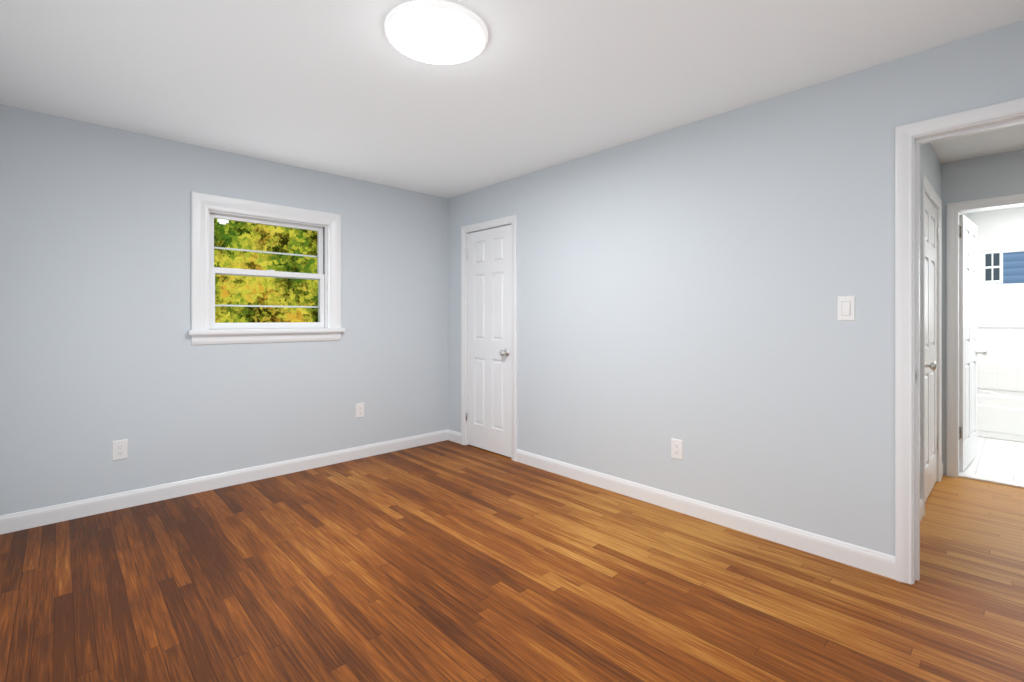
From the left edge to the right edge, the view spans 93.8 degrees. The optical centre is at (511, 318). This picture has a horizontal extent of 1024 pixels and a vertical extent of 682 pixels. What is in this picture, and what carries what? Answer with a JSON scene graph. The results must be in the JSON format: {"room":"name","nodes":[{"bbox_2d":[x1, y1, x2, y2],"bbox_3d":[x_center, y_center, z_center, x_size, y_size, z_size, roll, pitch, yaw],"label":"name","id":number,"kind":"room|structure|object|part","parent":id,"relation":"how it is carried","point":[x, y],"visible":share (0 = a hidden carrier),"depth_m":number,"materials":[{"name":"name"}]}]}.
{"room":"empty bedroom","nodes":[
{"label":"empty bedroom","id":0,"kind":"room"},
{"bbox_2d":[0,104,447,515],"bbox_3d":[-1.907,0.000,3.682,3.580,2.400,0.160,0,0,-43],"label":"wall","id":1,"kind":"structure","parent":0,"point":[99,353],"depth_m":3.18,"materials":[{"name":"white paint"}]},
{"bbox_2d":[112,439,127,460],"bbox_3d":[-2.478,0.828,3.028,0.078,0.124,0.008,0,0,-43],"label":"electrical outlet","id":2,"kind":"object","parent":1,"relation":"attached to","point":[119,449],"visible":1,"depth_m":3.03,"materials":[{"name":"white plastic"}]},
{"bbox_2d":[0,429,451,534],"bbox_3d":[-1.837,1.149,3.630,3.310,0.102,0.013,0,0,-43],"label":"baseboard","id":3,"kind":"structure","parent":1,"relation":"attached to","point":[17,521],"depth_m":3.29,"materials":[{"name":"white paint"}]},
{"bbox_2d":[188,191,344,344],"bbox_3d":[-1.869,-0.348,3.704,1.093,1.057,0.240,0,0,-43],"label":"window","id":4,"kind":"structure","parent":1,"relation":"in","point":[270,305],"depth_m":3.61,"materials":[{"name":"white paint"}]},
{"bbox_3d":[-1.873,-0.348,3.708,0.823,0.845,0.060,0,0,-43],"label":"window sashes","id":5,"kind":"part","parent":4,"relation":"part of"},
{"bbox_2d":[356,403,363,417],"bbox_3d":[-1.309,0.788,4.131,0.078,0.124,0.008,0,0,-43],"label":"electrical outlet","id":6,"kind":"object","parent":1,"relation":"attached to","point":[359,410],"visible":1,"depth_m":4.13,"materials":[{"name":"white plastic"}]},
{"bbox_2d":[0,440,1023,681],"bbox_3d":[0.968,1.230,2.194,5.720,0.060,6.270,0,0,-43],"label":"floor","id":7,"kind":"structure","parent":0,"point":[446,561],"depth_m":2.12,"materials":[{"name":"brown wood"}]},
{"bbox_2d":[0,0,1023,213],"bbox_3d":[1.903,-1.230,3.075,8.290,0.060,6.270,0,0,-43],"label":"ceiling","id":8,"kind":"structure","parent":0,"point":[345,88],"depth_m":2.32,"materials":[{"name":"white paint"}]},
{"bbox_2d":[384,0,487,64],"bbox_3d":[-0.315,-1.183,2.010,0.426,0.034,0.426,0,0,-43],"label":"ceiling light","id":9,"kind":"object","parent":8,"relation":"in","point":[441,32],"visible":1,"depth_m":1.95,"materials":[{"name":"white glass"}]},
{"bbox_2d":[448,20,1023,555],"bbox_3d":[1.503,0.000,2.588,0.120,2.400,6.110,0,0,-43],"label":"wall","id":10,"kind":"structure","parent":0,"point":[688,284],"depth_m":2.73,"materials":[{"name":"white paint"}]},
{"bbox_2d":[461,214,516,460],"bbox_3d":[-0.197,0.159,4.343,0.185,2.083,0.760,0,0,-43],"label":"door","id":11,"kind":"structure","parent":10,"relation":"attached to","point":[491,224],"depth_m":4.32,"materials":[{"name":"white paint"}]},
{"bbox_3d":[-0.205,0.189,4.343,0.172,1.998,0.635,0,0,-43],"label":"closet door","id":12,"kind":"part","parent":11,"relation":"part of","materials":[{"name":"white wood"}]},
{"bbox_2d":[671,438,682,459],"bbox_3d":[1.030,0.814,2.996,0.008,0.124,0.078,0,0,-43],"label":"electrical outlet","id":13,"kind":"object","parent":10,"relation":"attached to","point":[676,448],"visible":1,"depth_m":2.99,"materials":[{"name":"white plastic"}]},
{"bbox_2d":[516,449,894,578],"bbox_3d":[0.903,1.149,3.126,0.013,0.102,2.521,0,0,-43],"label":"baseboard","id":14,"kind":"structure","parent":10,"relation":"attached to","point":[872,561],"depth_m":2.74,"materials":[{"name":"white paint"}]},
{"bbox_2d":[838,296,854,320],"bbox_3d":[1.639,-0.052,2.349,0.010,0.120,0.073,0,0,-43],"label":"rocker light switch","id":15,"kind":"object","parent":10,"relation":"attached to","point":[846,308],"visible":1,"depth_m":2.35,"materials":[{"name":"white plastic"}]},
{"bbox_2d":[895,97,1023,583],"bbox_3d":[2.129,0.158,1.924,0.155,2.085,0.910,0,0,-43],"label":"door frame","id":16,"kind":"structure","parent":10,"relation":"attached to","point":[910,138],"depth_m":2.18,"materials":[{"name":"white paint"}]},
{"bbox_2d":[920,142,940,498],"bbox_3d":[2.538,0.000,3.050,2.020,2.400,0.120,0,0,-43],"label":"wall","id":17,"kind":"structure","parent":0,"point":[930,166],"depth_m":3.15,"materials":[{"name":"white paint"}]},
{"bbox_2d":[920,499,922,521],"bbox_3d":[2.183,1.149,2.615,0.905,0.102,0.023,0,0,-43],"label":"baseboard","id":18,"kind":"structure","parent":17,"relation":"attached to","point":[921,502],"depth_m":2.87,"materials":[{"name":"white paint"}]},
{"bbox_2d":[921,174,941,515],"bbox_3d":[2.826,0.158,3.276,0.940,2.085,0.184,0,0,-43],"label":"door","id":19,"kind":"structure","parent":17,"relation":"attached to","point":[927,189],"depth_m":3.29,"materials":[{"name":"white paint"}]},
{"bbox_3d":[2.834,0.189,3.276,0.815,1.998,0.172,0,0,-43],"label":"hall closet door","id":20,"kind":"part","parent":19,"relation":"part of","materials":[{"name":"white wood"}]},
{"bbox_2d":[941,149,1023,474],"bbox_3d":[4.175,0.000,2.874,0.120,2.400,2.620,0,0,-43],"label":"wall","id":21,"kind":"structure","parent":0,"point":[993,175],"depth_m":3.58,"materials":[{"name":"white paint"}]},
{"bbox_2d":[959,225,960,439],"bbox_3d":[3.454,0.102,3.692,0.064,1.651,0.012,0,0,-43],"label":"door hinge","id":22,"kind":"structure","parent":21,"relation":"attached to","point":[959,426],"depth_m":3.69,"materials":[{"name":"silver metal"}]},
{"bbox_2d":[959,214,986,471],"bbox_3d":[3.767,0.186,3.960,0.752,1.995,0.172,0,0,-40],"label":"door","id":23,"kind":"structure","parent":21,"relation":"in","point":[969,352],"depth_m":3.88,"materials":[{"name":"white paint"}]},
{"bbox_2d":[946,193,1023,476],"bbox_3d":[3.684,0.158,3.394,0.155,2.085,0.890,0,0,-43],"label":"door frame","id":24,"kind":"structure","parent":21,"relation":"attached to","point":[954,210],"depth_m":3.64,"materials":[{"name":"white paint"}]},
{"bbox_2d":[958,472,1023,487],"bbox_3d":[3.691,1.193,3.401,0.120,0.014,0.760,0,0,-43],"label":"saddle","id":25,"kind":"object","parent":21,"relation":"attached to","point":[992,480],"visible":0.98,"depth_m":3.54,"materials":[{"name":"white stone"}]},
{"bbox_2d":[959,437,1023,482],"bbox_3d":[5.194,1.228,3.753,2.570,0.064,2.740,0,0,-43],"label":"floor","id":26,"kind":"structure","parent":0,"point":[999,459],"depth_m":4.05,"materials":[{"name":"white tile"}]},
{"bbox_2d":[977,387,1023,441],"bbox_3d":[5.768,0.989,4.295,0.744,0.438,2.520,0,0,-43],"label":"bathtub","id":27,"kind":"object","parent":26,"relation":"on","point":[1000,413],"visible":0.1,"depth_m":4.76,"materials":[{"name":"white ceramic"}]},
{"bbox_2d":[967,207,1023,390],"bbox_3d":[6.085,0.000,4.594,0.120,2.400,2.500,0,0,-43],"label":"wall","id":28,"kind":"structure","parent":0,"point":[1000,364],"depth_m":5.27,"materials":[{"name":"paint"}]},
{"bbox_2d":[977,248,1023,326],"bbox_3d":[5.546,-0.338,5.119,0.095,0.855,0.825,0,0,-43],"label":"window","id":29,"kind":"structure","parent":28,"relation":"in","point":[1002,305],"depth_m":5.28,"materials":[{"name":"white paint"}]},
{"label":"outside","id":30,"kind":"structure","parent":0,"visible":0},
{"bbox_2d":[218,219,227,223],"bbox_3d":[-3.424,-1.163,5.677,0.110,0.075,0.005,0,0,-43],"label":"sky","id":31,"kind":"structure","parent":30,"point":[221,221],"depth_m":5.67,"materials":[{"name":"white"}]},
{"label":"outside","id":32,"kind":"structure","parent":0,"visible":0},
{"bbox_2d":[214,218,317,322],"bbox_3d":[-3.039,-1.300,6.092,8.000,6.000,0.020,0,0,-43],"label":"foliage","id":33,"kind":"object","parent":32,"point":[256,234],"depth_m":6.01,"materials":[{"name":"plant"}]},
{"bbox_2d":[985,252,1023,283],"bbox_3d":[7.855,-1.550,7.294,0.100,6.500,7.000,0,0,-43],"label":"house","id":34,"kind":"structure","parent":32,"point":[1016,260],"depth_m":7.47,"materials":[{"name":"blue"}]}
]}

